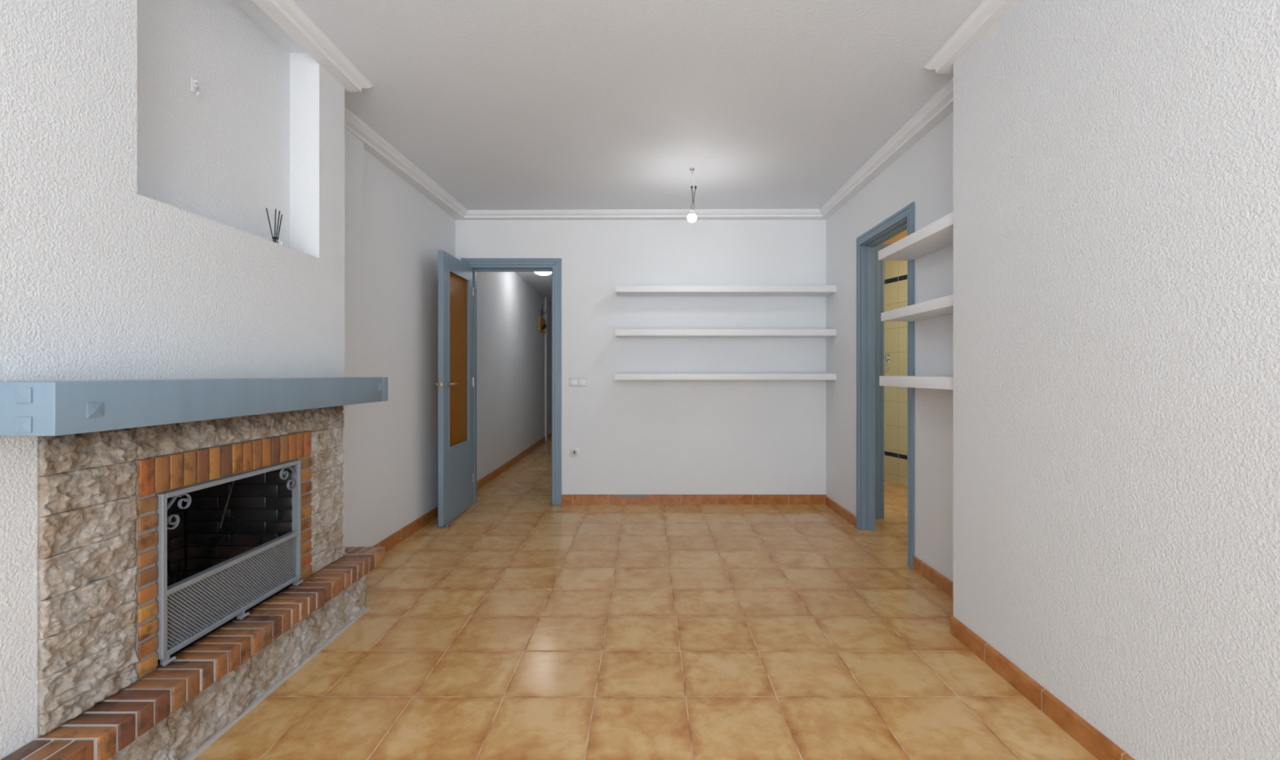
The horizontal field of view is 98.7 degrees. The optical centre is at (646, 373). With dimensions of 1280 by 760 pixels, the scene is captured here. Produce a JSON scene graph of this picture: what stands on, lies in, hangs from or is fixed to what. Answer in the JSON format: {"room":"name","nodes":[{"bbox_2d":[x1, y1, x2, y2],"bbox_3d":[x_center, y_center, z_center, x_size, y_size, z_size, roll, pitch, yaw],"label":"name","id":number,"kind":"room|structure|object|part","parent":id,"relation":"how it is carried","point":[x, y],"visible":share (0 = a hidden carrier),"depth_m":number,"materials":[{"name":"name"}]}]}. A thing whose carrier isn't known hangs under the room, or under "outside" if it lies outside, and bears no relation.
{"room":"living room","nodes":[
{"label":"living room","id":0,"kind":"room"},
{"bbox_2d":[0,0,344,759],"bbox_3d":[-1.792,-0.156,-0.100,0.616,2.664,5.600,0,0,0],"label":"wall","id":1,"kind":"structure","parent":0,"point":[135,234],"depth_m":1.67,"materials":[{"name":"white paint"}]},
{"bbox_2d":[190,77,200,95],"bbox_3d":[-1.604,-1.019,1.958,0.026,0.060,0.027,0,0,0],"label":"wall hook","id":2,"kind":"object","parent":1,"relation":"attached to","point":[194,87],"visible":1,"depth_m":1.96,"materials":[{"name":"white paint"}]},
{"bbox_2d":[266,208,283,244],"bbox_3d":[-1.550,-0.605,2.293,0.058,0.163,0.058,0,0,37],"label":"reed diffuser","id":3,"kind":"object","parent":1,"relation":"in","point":[274,237],"visible":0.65,"depth_m":2.29,"materials":[{"name":"clear glass"}]},
{"bbox_2d":[252,0,373,91],"bbox_3d":[-1.534,-1.445,-0.062,0.311,0.085,5.675,0,0,0],"label":"trim","id":4,"kind":"structure","parent":1,"relation":"attached to","point":[286,14],"depth_m":2.34,"materials":[{"name":"white paint"}]},
{"bbox_2d":[344,127,364,546],"bbox_3d":[-1.712,-0.137,2.993,0.045,2.627,0.585,0,0,0],"label":"wall","id":5,"kind":"structure","parent":1,"relation":"attached to","point":[353,146],"depth_m":3.16,"materials":[{"name":"white paint"}]},
{"bbox_2d":[269,235,283,244],"bbox_3d":[-1.550,-0.548,2.293,0.058,0.050,0.058,0,0,0],"label":"bottle","id":6,"kind":"object","parent":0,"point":[274,237],"depth_m":2.28,"materials":[{"name":"clear glass"}]},
{"bbox_2d":[364,148,551,546],"bbox_3d":[-1.909,-0.137,7.050,0.382,2.627,8.700,0,0,0],"label":"wall","id":7,"kind":"structure","parent":0,"point":[405,232],"depth_m":4.12,"materials":[{"name":"white paint"}]},
{"bbox_2d":[372,506,438,551],"bbox_3d":[-1.719,1.134,4.111,0.012,0.084,1.648,0,0,1],"label":"baseboard","id":8,"kind":"structure","parent":7,"relation":"attached to","point":[397,537],"depth_m":3.96,"materials":[{"name":"tile"}]},
{"bbox_2d":[344,106,467,219],"bbox_3d":[-1.653,-1.414,3.817,0.147,0.074,2.234,0,0,0],"label":"trim","id":9,"kind":"structure","parent":7,"relation":"attached to","point":[374,143],"depth_m":3.70,"materials":[{"name":"white paint"}]},
{"bbox_2d":[476,432,551,489],"bbox_3d":[-1.737,1.134,8.165,0.030,0.084,6.250,0,0,-1],"label":"baseboard","id":10,"kind":"structure","parent":7,"relation":"attached to","point":[481,482],"depth_m":6.78,"materials":[{"name":"tile"}]},
{"bbox_2d":[538,316,546,333],"bbox_3d":[-1.730,-0.804,9.190,0.066,0.240,0.520,0,0,0],"label":"wall plaque","id":11,"kind":"object","parent":7,"relation":"attached to","point":[542,326],"visible":1,"depth_m":9.10,"materials":[{"name":"orange wood"}]},
{"bbox_2d":[541,303,546,315],"bbox_3d":[-1.715,-1.057,9.138,0.087,0.165,0.244,0,0,0],"label":"coat hook","id":12,"kind":"object","parent":7,"relation":"attached to","point":[542,313],"visible":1,"depth_m":9.19,"materials":[{"name":"grey metal"}]},
{"bbox_2d":[544,297,547,440],"bbox_3d":[-1.752,-0.074,9.590,0.027,2.500,0.140,0,0,0],"label":"trim","id":13,"kind":"structure","parent":7,"relation":"attached to","point":[545,298],"depth_m":9.53,"materials":[{"name":"white paint"}]},
{"bbox_2d":[515,271,551,302],"bbox_3d":[-1.272,-1.374,8.168,0.985,0.100,6.265,0,0,0],"label":"ceiling","id":14,"kind":"structure","parent":0,"point":[543,284],"depth_m":7.97,"materials":[{"name":"paint"}]},
{"bbox_2d":[534,271,551,275],"bbox_3d":[-1.290,-1.275,6.860,0.270,0.098,0.270,0,0,0],"label":"ceiling lamp","id":15,"kind":"object","parent":14,"relation":"attached to","point":[544,273],"visible":0.38,"depth_m":6.81,"materials":[{"name":"white glass"}]},
{"bbox_2d":[231,0,982,209],"bbox_3d":[-0.200,-1.530,0.993,4.200,0.189,8.085,0,0,0],"label":"ceiling","id":16,"kind":"structure","parent":0,"point":[503,104],"depth_m":2.83,"materials":[{"name":"paint"}]},
{"bbox_2d":[687,168,696,222],"bbox_3d":[0.320,-1.255,3.874,0.063,0.376,0.063,0,0,0],"label":"light bulb","id":17,"kind":"object","parent":16,"relation":"hanging from","point":[691,217],"visible":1,"depth_m":3.87,"materials":[{"name":"white glass"}]},
{"bbox_3d":[0.320,-1.092,3.874,0.063,0.051,0.063,0,0,0],"label":"bulb","id":18,"kind":"part","parent":17,"relation":"part of","materials":[{"name":"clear glass"}]},
{"bbox_2d":[455,220,826,494],"bbox_3d":[0.016,-0.130,4.985,3.468,2.612,0.100,0,0,0],"label":"wall","id":19,"kind":"structure","parent":0,"point":[632,437],"depth_m":4.93,"materials":[{"name":"white paint"}]},
{"bbox_2d":[433,250,561,526],"bbox_3d":[-1.215,0.072,4.601,0.902,2.208,0.867,0,0,0],"label":"door","id":20,"kind":"structure","parent":19,"relation":"in","point":[457,278],"depth_m":4.69,"materials":[{"name":"blue paint"}]},
{"bbox_3d":[-1.567,0.084,4.173,0.025,0.100,0.011,0,0,0],"label":"latch plate","id":21,"kind":"part","parent":20,"relation":"part of","materials":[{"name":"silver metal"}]},
{"bbox_2d":[434,522,451,527],"bbox_3d":[-1.565,1.163,4.219,0.107,0.024,0.058,0,0,0],"label":"door stop","id":22,"kind":"object","parent":20,"relation":"attached to","point":[448,524],"visible":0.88,"depth_m":4.19,"materials":[{"name":"grey metal"}]},
{"bbox_3d":[-1.567,0.084,4.282,0.156,0.050,0.151,0,0,0],"label":"handle","id":23,"kind":"part","parent":20,"relation":"part of","materials":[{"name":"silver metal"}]},
{"bbox_3d":[-1.569,-0.112,4.543,0.005,1.405,0.505,0,0,0],"label":"glass pane","id":24,"kind":"part","parent":20,"relation":"part of","materials":[{"name":"glass"}]},
{"bbox_2d":[569,447,578,457],"bbox_3d":[-0.648,0.708,4.929,0.081,0.081,0.010,0,0,0],"label":"wall socket","id":25,"kind":"object","parent":19,"relation":"attached to","point":[574,451],"visible":1,"depth_m":4.93,"materials":[{"name":"white plastic"}]},
{"bbox_2d":[568,377,586,386],"bbox_3d":[-0.618,0.078,4.928,0.159,0.084,0.013,0,0,0],"label":"light switch","id":26,"kind":"object","parent":19,"relation":"attached to","point":[573,381],"visible":1,"depth_m":4.92,"materials":[{"name":"white plastic"}]},
{"bbox_2d":[614,494,648,497],"bbox_3d":[-0.137,1.098,4.922,0.303,0.020,0.002,0,0,0],"label":"trim","id":27,"kind":"structure","parent":19,"relation":"attached to","point":[615,495],"depth_m":4.92,"materials":[{"name":"grey"}]},
{"bbox_2d":[455,208,826,220],"bbox_3d":[-0.053,-1.406,4.862,3.330,0.058,0.145,0,0,0],"label":"trim","id":28,"kind":"structure","parent":19,"relation":"attached to","point":[645,214],"depth_m":4.84,"materials":[{"name":"white paint"}]},
{"bbox_2d":[561,494,826,504],"bbox_3d":[0.425,1.132,4.929,2.374,0.088,0.012,0,0,0],"label":"baseboard","id":29,"kind":"structure","parent":19,"relation":"attached to","point":[566,499],"depth_m":4.92,"materials":[{"name":"tile"}]},
{"bbox_2d":[614,373,836,379],"bbox_3d":[0.669,0.029,4.798,1.883,0.053,0.272,0,0,0],"label":"wall shelf","id":30,"kind":"object","parent":19,"relation":"attached to","point":[617,376],"visible":1,"depth_m":4.66,"materials":[{"name":"white paint"}]},
{"bbox_2d":[615,285,836,296],"bbox_3d":[0.672,-0.719,4.798,1.877,0.055,0.272,0,0,0],"label":"wall shelf","id":31,"kind":"object","parent":19,"relation":"attached to","point":[620,291],"visible":1,"depth_m":4.66,"materials":[{"name":"white paint"}]},
{"bbox_2d":[615,328,836,337],"bbox_3d":[0.672,-0.347,4.798,1.877,0.055,0.272,0,0,0],"label":"wall shelf","id":32,"kind":"object","parent":19,"relation":"attached to","point":[620,333],"visible":1,"depth_m":4.66,"materials":[{"name":"white paint"}]},
{"bbox_2d":[193,437,1097,759],"bbox_3d":[0.650,1.226,4.225,5.900,0.100,14.550,0,0,0],"label":"floor","id":33,"kind":"structure","parent":0,"point":[526,626],"depth_m":2.31,"materials":[{"name":"tile"}]},
{"bbox_2d":[0,377,387,759],"bbox_3d":[-1.631,0.597,2.001,0.676,1.157,1.603,0,0,0],"label":"fireplace","id":34,"kind":"object","parent":33,"relation":"on","point":[106,449],"visible":0.97,"depth_m":1.63,"materials":[{"name":"stone"}]},
{"bbox_3d":[-1.652,0.460,2.185,0.045,0.294,0.078,0,0,0],"label":"damper rod","id":35,"kind":"part","parent":34,"relation":"part of","materials":[{"name":"grey metal"}]},
{"bbox_2d":[155,459,303,666],"bbox_3d":[-1.459,0.622,1.975,0.038,0.519,0.659,0,0,0],"label":"fireplace screen","id":36,"kind":"object","parent":34,"relation":"on","point":[164,651],"visible":1,"depth_m":1.87,"materials":[{"name":"silver metal"}]},
{"bbox_3d":[-1.462,0.758,1.975,0.004,0.170,0.629,0,0,0],"label":"panel","id":37,"kind":"part","parent":36,"relation":"part of","materials":[{"name":"silver metal"}]},
{"bbox_2d":[826,111,953,582],"bbox_3d":[1.662,-0.138,3.711,0.100,2.628,2.448,0,0,0],"label":"wall","id":38,"kind":"structure","parent":0,"point":[923,175],"depth_m":3.26,"materials":[{"name":"white paint"}]},
{"bbox_2d":[856,201,914,568],"bbox_3d":[1.654,0.072,3.743,0.124,2.208,0.882,0,0,0],"label":"door frame","id":39,"kind":"structure","parent":38,"relation":"in","point":[903,220],"depth_m":4.12,"materials":[{"name":"blue paint"}]},
{"bbox_2d":[819,76,953,219],"bbox_3d":[1.556,-1.415,3.712,0.113,0.075,2.447,0,0,0],"label":"trim","id":40,"kind":"structure","parent":38,"relation":"attached to","point":[940,105],"depth_m":3.37,"materials":[{"name":"white paint"}]},
{"bbox_2d":[825,495,953,598],"bbox_3d":[1.606,1.137,3.705,0.012,0.078,2.436,0,0,0],"label":"baseboard","id":41,"kind":"structure","parent":38,"relation":"attached to","point":[937,579],"depth_m":3.18,"materials":[{"name":"tile"}]},
{"bbox_2d":[878,212,953,260],"bbox_3d":[1.505,-0.710,2.903,0.213,0.056,0.830,0,0,0],"label":"wall shelf","id":42,"kind":"object","parent":38,"relation":"attached to","point":[939,234],"visible":0.72,"depth_m":2.91,"materials":[{"name":"white paint"}]},
{"bbox_2d":[879,376,953,390],"bbox_3d":[1.508,0.046,2.903,0.207,0.060,0.830,0,0,0],"label":"wall shelf","id":43,"kind":"object","parent":38,"relation":"attached to","point":[922,382],"visible":0.56,"depth_m":2.83,"materials":[{"name":"white paint"}]},
{"bbox_2d":[880,294,953,321],"bbox_3d":[1.513,-0.339,2.903,0.198,0.052,0.830,0,0,0],"label":"wall shelf","id":44,"kind":"object","parent":38,"relation":"attached to","point":[941,306],"visible":0.56,"depth_m":2.89,"materials":[{"name":"white paint"}]},
{"bbox_2d":[881,229,906,244],"bbox_3d":[2.260,-1.157,4.510,0.800,0.335,0.100,0,0,0],"label":"ceiling","id":45,"kind":"structure","parent":0,"point":[903,234],"depth_m":4.46,"materials":[{"name":"brown paint"}]},
{"bbox_2d":[884,260,906,485],"bbox_3d":[2.723,-0.074,5.890,0.080,2.500,2.370,0,0,-17],"label":"tiled wall","id":46,"kind":"structure","parent":0,"point":[895,271],"depth_m":5.90,"materials":[{"name":"yellow tile"}]},
{"bbox_2d":[884,355,890,373],"bbox_3d":[2.615,-0.104,6.003,0.061,0.196,0.165,0,0,-17],"label":"towel ring","id":47,"kind":"object","parent":46,"relation":"attached to","point":[887,357],"visible":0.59,"depth_m":5.98,"materials":[{"name":"silver metal"}]},
{"bbox_2d":[953,0,1279,759],"bbox_3d":[1.644,-0.156,-0.206,0.512,2.664,5.387,0,0,0],"label":"wall","id":48,"kind":"structure","parent":0,"point":[1117,162],"depth_m":1.59,"materials":[{"name":"white paint"}]},
{"bbox_2d":[923,0,1015,73],"bbox_3d":[1.460,-1.445,-0.148,0.303,0.085,5.504,0,0,0],"label":"trim","id":49,"kind":"structure","parent":48,"relation":"attached to","point":[988,11],"depth_m":2.30,"materials":[{"name":"white paint"}]},
{"bbox_2d":[950,615,1134,759],"bbox_3d":[1.381,1.137,-0.197,0.014,0.078,5.367,0,0,0],"label":"baseboard","id":50,"kind":"structure","parent":48,"relation":"attached to","point":[1090,738],"depth_m":1.91,"materials":[{"name":"tile"}]},
{"bbox_3d":[2.506,-0.074,4.510,1.588,2.500,0.100,0,0,0],"label":"wall","id":51,"kind":"structure","parent":0,"visible":0},
{"bbox_2d":[875,244,891,518],"bbox_3d":[2.272,0.064,4.500,0.857,2.225,0.120,0,0,0],"label":"door","id":52,"kind":"structure","parent":51,"relation":"in","point":[879,264],"depth_m":4.44,"materials":[{"name":"blue paint"}]}
]}

